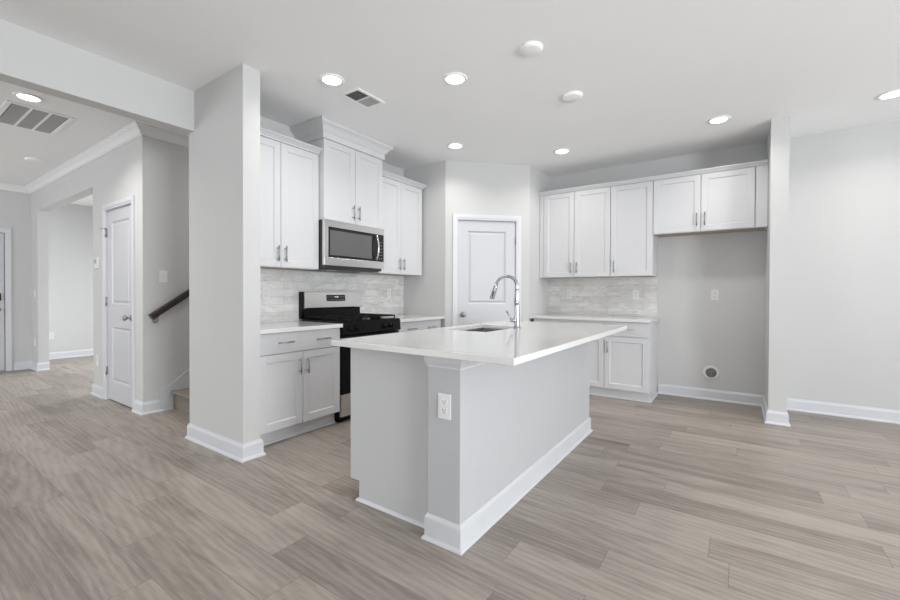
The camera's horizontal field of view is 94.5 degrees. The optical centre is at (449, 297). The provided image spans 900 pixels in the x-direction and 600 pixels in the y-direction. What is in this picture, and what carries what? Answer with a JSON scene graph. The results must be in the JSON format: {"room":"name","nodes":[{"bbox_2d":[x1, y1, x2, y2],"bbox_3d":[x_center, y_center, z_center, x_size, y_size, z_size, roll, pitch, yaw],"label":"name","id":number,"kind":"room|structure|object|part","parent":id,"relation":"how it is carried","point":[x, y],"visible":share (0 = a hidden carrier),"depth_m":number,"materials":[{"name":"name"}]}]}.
{"room":"kitchen","nodes":[
{"label":"kitchen","id":0,"kind":"room"},
{"bbox_2d":[0,190,31,369],"bbox_3d":[-8.281,-0.266,3.720,0.120,2.749,6.718,1,1,35],"label":"wall","id":1,"kind":"structure","parent":0,"point":[15,207],"depth_m":6.25,"materials":[{"name":"paint"}]},
{"bbox_2d":[0,228,11,371],"bbox_3d":[-6.852,0.044,5.745,0.176,2.099,1.090,1,1,35],"label":"door","id":2,"kind":"structure","parent":1,"relation":"in","point":[5,234],"depth_m":6.13,"materials":[{"name":"paint"}]},
{"bbox_3d":[-6.856,0.071,5.748,0.045,2.015,0.950,1,1,35],"label":"panel","id":3,"kind":"part","parent":2,"relation":"part of","materials":[{"name":"paint"}]},
{"bbox_2d":[48,203,92,352],"bbox_3d":[-6.211,-0.303,8.355,0.120,2.749,3.502,1,1,35],"label":"wall","id":4,"kind":"structure","parent":0,"point":[70,225],"depth_m":7.43,"materials":[{"name":"paint"}]},
{"bbox_2d":[49,332,53,338],"bbox_3d":[-6.926,0.675,7.218,0.010,0.117,0.072,1,1,35],"label":"outlet","id":5,"kind":"object","parent":4,"relation":"attached to","point":[51,335],"visible":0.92,"depth_m":7.22,"materials":[{"name":"white plastic"}]},
{"bbox_2d":[49,349,92,359],"bbox_3d":[-6.172,1.012,8.301,0.027,0.120,3.162,1,1,35],"label":"baseboard","id":6,"kind":"structure","parent":4,"relation":"attached to","point":[87,352],"depth_m":7.42,"materials":[{"name":"paint"}]},
{"bbox_2d":[31,135,157,401],"bbox_3d":[-4.625,-0.268,5.205,4.210,2.749,0.120,1,1,35],"label":"wall","id":7,"kind":"structure","parent":0,"point":[130,169],"depth_m":4.38,"materials":[{"name":"paint"}]},
{"bbox_2d":[14,361,49,370],"bbox_3d":[-6.258,1.031,6.222,0.468,0.120,0.196,0,1,16],"label":"baseboard","id":8,"kind":"structure","parent":7,"relation":"attached to","point":[33,365],"depth_m":6.23,"materials":[{"name":"paint"}]},
{"bbox_2d":[0,121,188,193],"bbox_3d":[-5.774,-1.598,4.629,10.715,0.086,3.631,0,1,-22],"label":"crown molding","id":9,"kind":"structure","parent":7,"relation":"attached to","point":[135,129],"depth_m":4.44,"materials":[{"name":"paint"}]},
{"bbox_2d":[90,384,102,398],"bbox_3d":[-3.930,1.053,4.718,0.382,0.120,0.147,1,1,35],"label":"baseboard","id":10,"kind":"structure","parent":7,"relation":"attached to","point":[97,390],"depth_m":4.66,"materials":[{"name":"paint"}]},
{"bbox_2d":[94,258,98,268],"bbox_3d":[-3.958,-0.382,4.655,0.090,0.120,0.025,1,1,35],"label":"thermostat","id":11,"kind":"object","parent":7,"relation":"attached to","point":[96,260],"visible":1,"depth_m":4.63,"materials":[{"name":"white plastic"}]},
{"bbox_2d":[96,355,98,365],"bbox_3d":[-3.978,0.713,4.686,0.072,0.117,0.010,1,1,35],"label":"outlet","id":12,"kind":"object","parent":7,"relation":"attached to","point":[97,356],"visible":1,"depth_m":4.68,"materials":[{"name":"white plastic"}]},
{"bbox_2d":[100,195,135,409],"bbox_3d":[-3.424,0.061,4.343,0.879,2.115,0.179,1,1,35],"label":"door","id":13,"kind":"structure","parent":7,"relation":"in","point":[118,217],"depth_m":4.34,"materials":[{"name":"paint"}]},
{"bbox_3d":[-3.418,0.090,4.338,0.722,2.033,0.035,1,1,35],"label":"panel","id":14,"kind":"part","parent":13,"relation":"part of","materials":[{"name":"paint"}]},
{"bbox_3d":[-3.209,0.207,4.130,0.062,0.062,0.071,1,1,35],"label":"knob","id":15,"kind":"part","parent":13,"relation":"part of","materials":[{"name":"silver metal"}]},
{"bbox_2d":[131,399,173,415],"bbox_3d":[-2.942,1.062,4.117,0.237,0.120,0.279,1,1,35],"label":"baseboard","id":16,"kind":"structure","parent":7,"relation":"attached to","point":[141,408],"depth_m":4.02,"materials":[{"name":"paint"}]},
{"bbox_2d":[157,139,189,398],"bbox_3d":[-1.878,-0.263,5.558,0.090,2.749,3.582,1,1,35],"label":"wall","id":17,"kind":"structure","parent":0,"point":[172,159],"depth_m":4.17,"materials":[{"name":"paint"}]},
{"bbox_2d":[159,270,166,281],"bbox_3d":[-2.826,-0.204,4.098,0.009,0.117,0.072,1,1,35],"label":"light switch","id":18,"kind":"object","parent":17,"relation":"attached to","point":[162,274],"visible":1,"depth_m":4.09,"materials":[{"name":"white plastic"}]},
{"bbox_2d":[148,289,188,322],"bbox_3d":[-2.074,-0.773,5.111,0.087,2.039,2.820,1,1,35],"label":"handrail","id":19,"kind":"object","parent":17,"relation":"attached to","point":[154,315],"visible":0.36,"depth_m":4.06,"materials":[{"name":"brown wood"}]},
{"bbox_2d":[189,63,403,443],"bbox_3d":[-1.022,-0.247,4.170,0.798,2.749,2.595,1,1,35],"label":"wall","id":20,"kind":"structure","parent":0,"point":[224,143],"depth_m":3.01,"materials":[{"name":"paint"}]},
{"bbox_2d":[184,423,265,462],"bbox_3d":[-1.690,1.074,3.221,0.852,0.120,0.312,1,1,35],"label":"baseboard","id":21,"kind":"structure","parent":20,"relation":"attached to","point":[235,450],"depth_m":3.00,"materials":[{"name":"paint"}]},
{"bbox_2d":[260,127,322,270],"bbox_3d":[-1.551,-0.807,3.598,0.382,1.106,0.794,1,1,35],"label":"upper cabinet","id":22,"kind":"object","parent":20,"relation":"attached to","point":[289,167],"visible":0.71,"depth_m":3.60,"materials":[{"name":"paint"}]},
{"bbox_3d":[-1.553,-0.783,3.371,0.019,1.054,0.388,1,1,35],"label":"door","id":23,"kind":"part","parent":22,"relation":"part of","materials":[{"name":"paint"}]},
{"bbox_3d":[-1.588,-0.262,3.635,0.288,0.008,0.749,1,1,35],"label":"panel","id":24,"kind":"part","parent":22,"relation":"part of","materials":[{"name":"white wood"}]},
{"bbox_3d":[-1.400,-0.368,3.551,0.036,0.135,0.011,1,1,35],"label":"handle","id":25,"kind":"part","parent":22,"relation":"part of","materials":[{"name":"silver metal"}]},
{"bbox_3d":[-1.422,-1.336,3.505,0.072,0.046,0.794,1,1,35],"label":"crown","id":26,"kind":"part","parent":22,"relation":"part of","materials":[{"name":"paint"}]},
{"bbox_3d":[-1.331,-0.785,3.693,0.019,1.054,0.384,1,1,35],"label":"door","id":27,"kind":"part","parent":22,"relation":"part of","materials":[{"name":"paint"}]},
{"bbox_2d":[260,269,403,322],"bbox_3d":[-1.266,-0.016,4.354,0.008,0.486,2.361,1,1,35],"label":"backsplash","id":28,"kind":"structure","parent":20,"relation":"attached to","point":[285,286],"depth_m":4.24,"materials":[{"name":"tile"}]},
{"bbox_2d":[262,287,269,299],"bbox_3d":[-1.663,-0.036,3.762,0.010,0.117,0.072,1,1,35],"label":"outlet","id":29,"kind":"object","parent":28,"relation":"attached to","point":[265,290],"visible":1,"depth_m":3.76,"materials":[{"name":"white plastic"}]},
{"bbox_2d":[386,289,390,297],"bbox_3d":[-0.749,-0.045,5.086,0.010,0.117,0.072,1,1,35],"label":"outlet","id":30,"kind":"object","parent":28,"relation":"attached to","point":[388,291],"visible":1,"depth_m":5.08,"materials":[{"name":"white plastic"}]},
{"bbox_2d":[290,115,393,228],"bbox_3d":[-1.064,-1.172,4.216,0.476,0.897,0.946,1,1,35],"label":"upper cabinet","id":31,"kind":"object","parent":20,"relation":"attached to","point":[350,159],"visible":0.84,"depth_m":4.04,"materials":[{"name":"paint"}]},
{"bbox_3d":[-1.058,-1.092,3.978,0.019,0.735,0.380,1,1,35],"label":"door","id":32,"kind":"part","parent":31,"relation":"part of","materials":[{"name":"paint"}]},
{"bbox_3d":[-1.063,-1.542,4.213,0.476,0.156,0.946,1,1,35],"label":"crown","id":33,"kind":"part","parent":31,"relation":"part of","materials":[{"name":"paint"}]},
{"bbox_2d":[301,219,383,273],"bbox_3d":[-1.070,-0.488,4.213,0.461,0.463,0.779,1,1,35],"label":"microwave","id":34,"kind":"object","parent":31,"relation":"attached to","point":[344,247],"visible":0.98,"depth_m":4.06,"materials":[{"name":"metal"}]},
{"bbox_3d":[-0.936,-0.508,4.121,0.030,0.422,0.779,1,1,35],"label":"door","id":35,"kind":"part","parent":34,"relation":"part of","materials":[{"name":"metal"}]},
{"bbox_3d":[-0.926,-0.513,4.136,0.025,0.282,0.726,1,1,35],"label":"glass","id":36,"kind":"part","parent":34,"relation":"part of","materials":[{"name":"grey glass"}]},
{"bbox_3d":[-0.754,-0.514,4.314,0.056,0.264,0.019,1,1,35],"label":"handle","id":37,"kind":"part","parent":34,"relation":"part of","materials":[{"name":"metal"}]},
{"bbox_3d":[-0.840,-1.095,4.295,0.019,0.735,0.380,1,1,35],"label":"door","id":38,"kind":"part","parent":31,"relation":"part of","materials":[{"name":"paint"}]},
{"bbox_2d":[357,170,426,275],"bbox_3d":[-0.654,-0.816,4.898,0.382,1.106,0.804,1,1,35],"label":"upper cabinet","id":39,"kind":"object","parent":20,"relation":"attached to","point":[401,196],"visible":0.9,"depth_m":4.80,"materials":[{"name":"paint"}]},
{"bbox_3d":[-0.675,-0.792,4.644,0.019,1.054,0.358,1,1,35],"label":"door","id":40,"kind":"part","parent":39,"relation":"part of","materials":[{"name":"paint"}]},
{"bbox_3d":[-0.710,-0.271,4.908,0.288,0.008,0.717,1,1,35],"label":"panel","id":41,"kind":"part","parent":39,"relation":"part of","materials":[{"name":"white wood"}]},
{"bbox_3d":[-0.652,-1.346,4.893,0.382,0.046,0.804,1,1,35],"label":"crown","id":42,"kind":"part","parent":39,"relation":"part of","materials":[{"name":"paint"}]},
{"bbox_3d":[-0.462,-0.794,4.953,0.019,1.054,0.382,1,1,35],"label":"door","id":43,"kind":"part","parent":39,"relation":"part of","materials":[{"name":"paint"}]},
{"bbox_2d":[404,160,445,327],"bbox_3d":[-0.336,-0.255,5.210,0.746,2.749,0.104,1,1,35],"label":"wall","id":44,"kind":"structure","parent":0,"point":[424,294],"depth_m":5.07,"materials":[{"name":"paint"}]},
{"bbox_2d":[0,355,899,599],"bbox_3d":[-2.051,1.208,1.667,14.650,0.120,10.800,1,1,35],"label":"floor","id":45,"kind":"structure","parent":0,"point":[669,497],"depth_m":2.19,"materials":[{"name":"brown wood"}]},
{"bbox_2d":[159,368,189,414],"bbox_3d":[-1.487,-0.034,5.127,1.046,2.302,3.283,1,1,35],"label":"staircase","id":46,"kind":"structure","parent":45,"relation":"on","point":[176,394],"depth_m":4.13,"materials":[{"name":"carpet"}]},
{"bbox_2d":[260,328,339,445],"bbox_3d":[-1.443,0.700,3.537,0.654,0.864,0.794,1,1,35],"label":"base cabinet","id":47,"kind":"object","parent":45,"relation":"on","point":[300,370],"visible":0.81,"depth_m":3.35,"materials":[{"name":"paint"}]},
{"bbox_3d":[-1.311,0.730,3.233,0.019,0.579,0.371,1,1,35],"label":"door","id":48,"kind":"part","parent":47,"relation":"part of","materials":[{"name":"paint"}]},
{"bbox_3d":[-1.200,0.354,3.388,0.019,0.156,0.755,1,1,35],"label":"drawer","id":49,"kind":"part","parent":47,"relation":"part of","materials":[{"name":"paint"}]},
{"bbox_2d":[260,321,342,333],"bbox_3d":[-1.444,0.251,3.531,0.654,0.032,0.804,1,1,35],"label":"countertop","id":50,"kind":"structure","parent":47,"relation":"on","point":[288,326],"depth_m":3.46,"materials":[{"name":"white stone"}]},
{"bbox_3d":[-1.095,0.728,3.546,0.019,0.579,0.379,1,1,35],"label":"door","id":51,"kind":"part","parent":47,"relation":"part of","materials":[{"name":"paint"}]},
{"bbox_2d":[299,292,400,421],"bbox_3d":[-0.978,0.536,4.171,0.677,1.182,0.765,1,1,35],"label":"gas range","id":52,"kind":"object","parent":45,"relation":"on","point":[343,308],"visible":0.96,"depth_m":4.04,"materials":[{"name":"black metal"}]},
{"bbox_3d":[-1.197,0.025,4.330,0.040,0.164,0.743,1,1,35],"label":"backguard panel","id":53,"kind":"part","parent":52,"relation":"part of","materials":[{"name":"metal"}]},
{"bbox_3d":[-0.763,0.972,4.025,0.033,0.200,0.757,1,1,35],"label":"warming drawer","id":54,"kind":"part","parent":52,"relation":"part of","materials":[{"name":"metal"}]},
{"bbox_2d":[302,317,392,322],"bbox_3d":[-0.985,0.224,4.173,0.548,0.020,0.763,1,1,35],"label":"cooktop","id":55,"kind":"object","parent":52,"relation":"in","point":[310,319],"depth_m":3.95,"materials":[{"name":"black metal"}]},
{"bbox_2d":[334,330,398,421],"bbox_3d":[-0.979,0.681,4.171,0.677,0.892,0.763,1,1,35],"label":"oven","id":56,"kind":"object","parent":52,"relation":"in","point":[344,414],"depth_m":3.75,"materials":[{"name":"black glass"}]},
{"bbox_3d":[-0.751,0.279,4.012,0.058,0.122,0.763,1,1,35],"label":"control panel","id":57,"kind":"part","parent":52,"relation":"part of","materials":[{"name":"black metal"}]},
{"bbox_2d":[397,319,440,331],"bbox_3d":[-0.564,0.691,4.811,0.654,0.864,0.753,1,1,35],"label":"base cabinet","id":58,"kind":"object","parent":45,"relation":"on","point":[427,324],"visible":0.16,"depth_m":4.62,"materials":[{"name":"paint"}]},
{"bbox_2d":[385,314,444,321],"bbox_3d":[-0.554,0.242,4.820,0.654,0.032,0.787,1,1,35],"label":"countertop","id":59,"kind":"structure","parent":58,"relation":"on","point":[403,317],"depth_m":4.73,"materials":[{"name":"white stone"}]},
{"bbox_2d":[351,341,592,555],"bbox_3d":[0.285,0.704,2.933,0.850,0.878,2.054,1,1,35],"label":"kitchen island","id":60,"kind":"object","parent":45,"relation":"on","point":[509,426],"visible":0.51,"depth_m":2.19,"materials":[{"name":"paint"}]},
{"bbox_3d":[-0.313,0.708,2.216,0.608,0.878,0.020,1,1,35],"label":"panel","id":61,"kind":"part","parent":60,"relation":"part of","materials":[{"name":"paint"}]},
{"bbox_3d":[-0.303,1.139,2.209,0.528,0.017,0.042,1,1,35],"label":"shoe molding","id":62,"kind":"part","parent":60,"relation":"part of","materials":[{"name":"paint"}]},
{"bbox_2d":[438,393,450,419],"bbox_3d":[-0.027,0.505,1.921,0.072,0.117,0.010,1,1,35],"label":"outlet","id":63,"kind":"object","parent":60,"relation":"attached to","point":[444,400],"visible":1,"depth_m":1.92,"materials":[{"name":"white plastic"}]},
{"bbox_2d":[441,399,446,405],"bbox_3d":[-0.028,0.484,1.919,0.033,0.029,0.005,1,1,35],"label":"receptacle","id":64,"kind":"object","parent":63,"relation":"attached to","point":[443,401],"depth_m":1.92,"materials":[{"name":"white plastic"}]},
{"bbox_2d":[441,407,446,414],"bbox_3d":[-0.028,0.525,1.919,0.033,0.029,0.005,1,1,35],"label":"receptacle","id":65,"kind":"object","parent":63,"relation":"attached to","point":[443,409],"depth_m":1.92,"materials":[{"name":"white plastic"}]},
{"bbox_3d":[0.537,0.295,2.746,0.211,0.056,2.021,1,1,35],"label":"capital molding","id":66,"kind":"part","parent":60,"relation":"part of","materials":[{"name":"paint"}]},
{"bbox_2d":[331,320,626,365],"bbox_3d":[0.390,0.250,2.829,1.107,0.030,2.073,1,1,35],"label":"island countertop","id":67,"kind":"structure","parent":60,"relation":"on","point":[534,340],"depth_m":2.28,"materials":[{"name":"white stone"}]},
{"bbox_2d":[463,328,503,331],"bbox_3d":[0.262,0.344,3.143,0.418,0.162,0.642,1,1,35],"label":"sink","id":68,"kind":"object","parent":67,"relation":"in","point":[478,329],"visible":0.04,"depth_m":3.45,"materials":[{"name":"metal"}]},
{"bbox_2d":[490,275,520,328],"bbox_3d":[0.411,0.033,3.104,0.236,0.399,0.055,0,1,18],"label":"faucet","id":69,"kind":"object","parent":67,"relation":"on","point":[516,319],"visible":1,"depth_m":3.07,"materials":[{"name":"silver metal"}]},
{"bbox_3d":[0.423,-0.015,3.102,0.180,0.304,0.023,0,1,18],"label":"spout","id":70,"kind":"part","parent":69,"relation":"part of","materials":[{"name":"silver metal"}]},
{"bbox_3d":[0.448,0.142,3.080,0.074,0.086,0.029,0,1,3],"label":"lever","id":71,"kind":"part","parent":69,"relation":"part of","materials":[{"name":"silver metal"}]},
{"bbox_3d":[0.539,1.084,2.760,0.229,0.121,2.054,1,1,35],"label":"molding","id":72,"kind":"part","parent":60,"relation":"part of","materials":[{"name":"paint"}]},
{"bbox_3d":[0.630,0.706,2.745,0.020,0.878,1.922,1,1,35],"label":"panel","id":73,"kind":"part","parent":60,"relation":"part of","materials":[{"name":"paint"}]},
{"bbox_2d":[534,318,605,396],"bbox_3d":[1.539,0.694,5.131,0.845,0.864,0.640,1,1,35],"label":"base cabinet","id":74,"kind":"object","parent":45,"relation":"on","point":[596,379],"visible":0.13,"depth_m":4.72,"materials":[{"name":"paint"}]},
{"bbox_3d":[1.384,0.348,4.901,0.840,0.156,0.019,1,1,35],"label":"drawer","id":75,"kind":"part","parent":74,"relation":"part of","materials":[{"name":"paint"}]},
{"bbox_2d":[529,314,658,322],"bbox_3d":[1.718,0.248,5.007,1.361,0.032,0.639,1,1,35],"label":"countertop","id":76,"kind":"structure","parent":74,"relation":"on","point":[638,319],"depth_m":4.79,"materials":[{"name":"white stone"}]},
{"bbox_3d":[1.556,0.724,4.785,0.418,0.579,0.019,1,1,35],"label":"door","id":77,"kind":"part","parent":74,"relation":"part of","materials":[{"name":"paint"}]},
{"bbox_2d":[604,320,657,402],"bbox_3d":[2.081,0.700,4.757,0.471,0.864,0.640,1,1,35],"label":"base cabinet","id":78,"kind":"object","parent":45,"relation":"on","point":[631,354],"visible":0.91,"depth_m":4.54,"materials":[{"name":"paint"}]},
{"bbox_3d":[1.919,0.728,4.534,0.452,0.579,0.019,1,1,35],"label":"door","id":79,"kind":"part","parent":78,"relation":"part of","materials":[{"name":"paint"}]},
{"bbox_3d":[1.920,0.353,4.531,0.452,0.156,0.019,1,1,35],"label":"drawer","id":80,"kind":"part","parent":78,"relation":"part of","materials":[{"name":"paint"}]},
{"bbox_2d":[0,0,899,205],"bbox_3d":[-2.042,-1.661,1.640,14.650,0.120,10.800,1,1,35],"label":"ceiling","id":81,"kind":"structure","parent":0,"point":[651,75],"depth_m":2.89,"materials":[{"name":"paint"}]},
{"bbox_2d":[12,92,43,102],"bbox_3d":[-3.416,-1.617,3.369,0.184,0.010,0.184,1,1,35],"label":"recessed light","id":82,"kind":"object","parent":81,"relation":"in","point":[21,95],"visible":1,"depth_m":3.36,"materials":[{"name":"plastic"}]},
{"bbox_2d":[17,94,39,101],"bbox_3d":[-3.416,-1.614,3.369,0.131,0.002,0.131,1,1,35],"label":"diffuser","id":83,"kind":"object","parent":82,"relation":"attached to","point":[27,97],"depth_m":3.36,"materials":[{"name":"white plastic"}]},
{"bbox_2d":[24,157,41,162],"bbox_3d":[-4.957,-1.629,4.942,0.150,0.025,0.150,1,1,35],"label":"smoke detector","id":84,"kind":"object","parent":81,"relation":"attached to","point":[30,159],"visible":1,"depth_m":4.92,"materials":[{"name":"plastic"}]},
{"bbox_2d":[0,100,74,135],"bbox_3d":[-3.818,-1.623,3.800,0.717,0.008,0.433,1,1,35],"label":"ceiling vent","id":85,"kind":"object","parent":81,"relation":"in","point":[15,114],"visible":1,"depth_m":3.77,"materials":[{"name":"metal"}]},
{"bbox_2d":[0,19,193,134],"bbox_3d":[-3.922,-1.441,0.604,0.125,0.313,6.555,1,1,35],"label":"beam","id":86,"kind":"structure","parent":81,"relation":"attached to","point":[29,59],"depth_m":2.74,"materials":[{"name":"paint"}]},
{"bbox_2d":[319,73,344,85],"bbox_3d":[-0.874,-1.606,3.078,0.184,0.010,0.184,1,1,35],"label":"recessed light","id":87,"kind":"object","parent":81,"relation":"in","point":[330,79],"visible":1,"depth_m":3.06,"materials":[{"name":"plastic"}]},
{"bbox_2d":[323,76,340,84],"bbox_3d":[-0.874,-1.603,3.078,0.131,0.002,0.131,1,1,35],"label":"diffuser","id":88,"kind":"object","parent":87,"relation":"attached to","point":[328,80],"depth_m":3.08,"materials":[{"name":"white plastic"}]},
{"bbox_2d":[340,87,384,108],"bbox_3d":[-0.707,-1.609,3.372,0.204,0.008,0.303,1,1,35],"label":"ceiling vent","id":89,"kind":"object","parent":81,"relation":"in","point":[357,95],"visible":1,"depth_m":3.36,"materials":[{"name":"metal"}]},
{"bbox_2d":[443,72,467,84],"bbox_3d":[0.037,-1.603,3.058,0.184,0.010,0.184,1,1,35],"label":"recessed light","id":90,"kind":"object","parent":81,"relation":"in","point":[453,78],"visible":1,"depth_m":3.04,"materials":[{"name":"plastic"}]},
{"bbox_2d":[446,75,463,83],"bbox_3d":[0.037,-1.600,3.058,0.131,0.002,0.131,1,1,35],"label":"diffuser","id":91,"kind":"object","parent":90,"relation":"attached to","point":[450,79],"depth_m":3.06,"materials":[{"name":"white plastic"}]},
{"bbox_2d":[447,142,463,148],"bbox_3d":[0.059,-1.616,4.444,0.184,0.010,0.184,1,1,35],"label":"recessed light","id":92,"kind":"object","parent":81,"relation":"in","point":[455,145],"visible":1,"depth_m":4.42,"materials":[{"name":"plastic"}]},
{"bbox_2d":[449,144,460,147],"bbox_3d":[0.059,-1.613,4.444,0.131,0.002,0.131,1,1,35],"label":"diffuser","id":93,"kind":"object","parent":92,"relation":"attached to","point":[450,145],"depth_m":4.44,"materials":[{"name":"white plastic"}]},
{"bbox_2d":[520,41,542,55],"bbox_3d":[0.523,-1.590,2.669,0.144,0.025,0.144,1,1,35],"label":"smoke detector","id":94,"kind":"object","parent":81,"relation":"attached to","point":[530,48],"visible":1,"depth_m":2.64,"materials":[{"name":"plastic"}]},
{"bbox_2d":[554,148,570,153],"bbox_3d":[1.240,-1.613,4.605,0.184,0.010,0.184,1,1,35],"label":"recessed light","id":95,"kind":"object","parent":81,"relation":"in","point":[561,150],"visible":1,"depth_m":4.59,"materials":[{"name":"plastic"}]},
{"bbox_2d":[556,150,567,153],"bbox_3d":[1.240,-1.611,4.605,0.131,0.002,0.131,1,1,35],"label":"diffuser","id":96,"kind":"object","parent":95,"relation":"attached to","point":[557,151],"depth_m":4.60,"materials":[{"name":"white plastic"}]},
{"bbox_2d":[562,91,582,101],"bbox_3d":[0.977,-1.595,3.314,0.160,0.025,0.160,1,1,35],"label":"smoke detector","id":97,"kind":"object","parent":81,"relation":"attached to","point":[571,96],"visible":1,"depth_m":3.28,"materials":[{"name":"plastic"}]},
{"bbox_2d":[707,115,730,123],"bbox_3d":[2.433,-1.602,3.761,0.184,0.010,0.184,1,1,35],"label":"recessed light","id":98,"kind":"object","parent":81,"relation":"in","point":[719,119],"visible":1,"depth_m":3.74,"materials":[{"name":"plastic"}]},
{"bbox_2d":[710,117,727,122],"bbox_3d":[2.433,-1.599,3.761,0.131,0.002,0.131,1,1,35],"label":"diffuser","id":99,"kind":"object","parent":98,"relation":"attached to","point":[715,119],"depth_m":3.75,"materials":[{"name":"white plastic"}]},
{"bbox_2d":[875,89,899,99],"bbox_3d":[3.479,-1.594,3.272,0.184,0.010,0.184,1,1,35],"label":"recessed light","id":100,"kind":"object","parent":81,"relation":"in","point":[895,93],"visible":1,"depth_m":3.28,"materials":[{"name":"plastic"}]},
{"bbox_2d":[880,91,899,98],"bbox_3d":[3.479,-1.591,3.272,0.131,0.002,0.131,1,1,35],"label":"diffuser","id":101,"kind":"object","parent":100,"relation":"attached to","point":[889,94],"depth_m":3.28,"materials":[{"name":"white plastic"}]},
{"bbox_2d":[445,160,529,326],"bbox_3d":[0.453,-0.251,5.091,1.050,2.749,0.100,0,1,-10],"label":"wall","id":102,"kind":"structure","parent":0,"point":[475,188],"depth_m":5.03,"materials":[{"name":"paint"}]},
{"bbox_2d":[452,214,520,325],"bbox_3d":[0.445,0.066,5.063,0.853,2.115,0.159,0,1,-10],"label":"door","id":103,"kind":"structure","parent":102,"relation":"in","point":[486,248],"depth_m":5.05,"materials":[{"name":"paint"}]},
{"bbox_2d":[529,166,548,321],"bbox_3d":[1.119,-0.252,5.421,0.100,2.749,0.633,1,1,35],"label":"wall","id":104,"kind":"structure","parent":0,"point":[539,182],"depth_m":5.29,"materials":[{"name":"paint"}]},
{"bbox_2d":[549,120,899,409],"bbox_3d":[3.477,-0.234,4.251,8.110,2.749,0.120,1,1,35],"label":"wall","id":105,"kind":"structure","parent":0,"point":[843,345],"depth_m":4.12,"materials":[{"name":"paint"}]},
{"bbox_2d":[539,187,610,278],"bbox_3d":[1.603,-0.774,5.247,0.877,1.056,0.360,1,1,35],"label":"upper cabinet","id":106,"kind":"object","parent":105,"relation":"attached to","point":[575,227],"visible":0.98,"depth_m":5.11,"materials":[{"name":"paint"}]},
{"bbox_3d":[1.372,-0.776,5.242,0.390,1.050,0.019,1,1,35],"label":"door","id":107,"kind":"part","parent":106,"relation":"part of","materials":[{"name":"paint"}]},
{"bbox_3d":[1.645,-0.254,5.268,0.790,0.008,0.284,1,1,35],"label":"panel","id":108,"kind":"part","parent":106,"relation":"part of","materials":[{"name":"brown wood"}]},
{"bbox_3d":[1.710,-0.773,5.008,0.423,1.050,0.019,1,1,35],"label":"door","id":109,"kind":"part","parent":106,"relation":"part of","materials":[{"name":"paint"}]},
{"bbox_2d":[548,277,656,316],"bbox_3d":[1.888,-0.008,5.271,1.337,0.472,0.008,1,1,35],"label":"backsplash","id":110,"kind":"structure","parent":105,"relation":"attached to","point":[590,296],"depth_m":5.23,"materials":[{"name":"tile"}]},
{"bbox_2d":[566,290,571,298],"bbox_3d":[1.566,-0.037,5.481,0.072,0.117,0.010,1,1,35],"label":"outlet","id":111,"kind":"object","parent":110,"relation":"attached to","point":[568,292],"visible":1,"depth_m":5.48,"materials":[{"name":"white plastic"}]},
{"bbox_2d":[633,290,638,299],"bbox_3d":[2.242,-0.030,5.015,0.072,0.117,0.010,1,1,35],"label":"outlet","id":112,"kind":"object","parent":110,"relation":"attached to","point":[635,292],"visible":1,"depth_m":5.01,"materials":[{"name":"white plastic"}]},
{"bbox_2d":[610,181,656,276],"bbox_3d":[2.151,-0.769,4.868,0.451,1.056,0.360,1,1,35],"label":"upper cabinet","id":113,"kind":"object","parent":105,"relation":"attached to","point":[633,241],"visible":1,"depth_m":4.75,"materials":[{"name":"paint"}]},
{"bbox_3d":[2.171,-0.249,4.904,0.418,0.008,0.284,1,1,35],"label":"panel","id":114,"kind":"part","parent":113,"relation":"part of","materials":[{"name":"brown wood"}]},
{"bbox_2d":[653,165,767,237],"bbox_3d":[2.756,-0.992,4.449,1.013,0.599,0.360,1,1,35],"label":"upper cabinet","id":115,"kind":"object","parent":105,"relation":"attached to","point":[730,201],"visible":1,"depth_m":4.31,"materials":[{"name":"paint"}]},
{"bbox_2d":[539,160,767,195],"bbox_3d":[2.121,-1.318,4.699,2.346,0.042,0.052,1,1,35],"label":"crown molding","id":116,"kind":"structure","parent":115,"relation":"attached to","point":[762,162],"depth_m":4.55,"materials":[{"name":"paint"}]},
{"bbox_3d":[2.449,-0.994,4.496,0.450,0.593,0.019,1,1,35],"label":"door","id":117,"kind":"part","parent":115,"relation":"part of","materials":[{"name":"paint"}]},
{"bbox_3d":[2.776,-0.700,4.483,0.980,0.008,0.284,1,1,35],"label":"panel","id":118,"kind":"part","parent":115,"relation":"part of","materials":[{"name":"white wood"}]},
{"bbox_3d":[2.825,-0.991,4.237,0.453,0.593,0.019,1,1,35],"label":"door","id":119,"kind":"part","parent":115,"relation":"part of","materials":[{"name":"paint"}]},
{"bbox_2d":[703,366,719,379],"bbox_3d":[2.875,0.836,4.580,0.158,0.158,0.036,1,1,35],"label":"water supply box","id":120,"kind":"object","parent":105,"relation":"attached to","point":[709,372],"visible":1,"depth_m":4.59,"materials":[{"name":"white plastic"}]},
{"bbox_2d":[711,290,718,299],"bbox_3d":[2.909,-0.024,4.565,0.072,0.117,0.010,1,1,35],"label":"outlet","id":121,"kind":"object","parent":105,"relation":"attached to","point":[714,293],"visible":1,"depth_m":4.56,"materials":[{"name":"white plastic"}]},
{"bbox_2d":[658,383,899,426],"bbox_3d":[4.416,1.095,3.115,5.252,0.120,0.699,1,1,35],"label":"baseboard","id":122,"kind":"structure","parent":105,"relation":"attached to","point":[809,406],"depth_m":4.10,"materials":[{"name":"paint"}]},
{"bbox_2d":[764,116,789,411],"bbox_3d":[3.139,-0.232,4.003,0.131,2.749,0.672,1,1,35],"label":"wall","id":123,"kind":"structure","parent":0,"point":[778,140],"depth_m":3.73,"materials":[{"name":"paint"}]}
]}

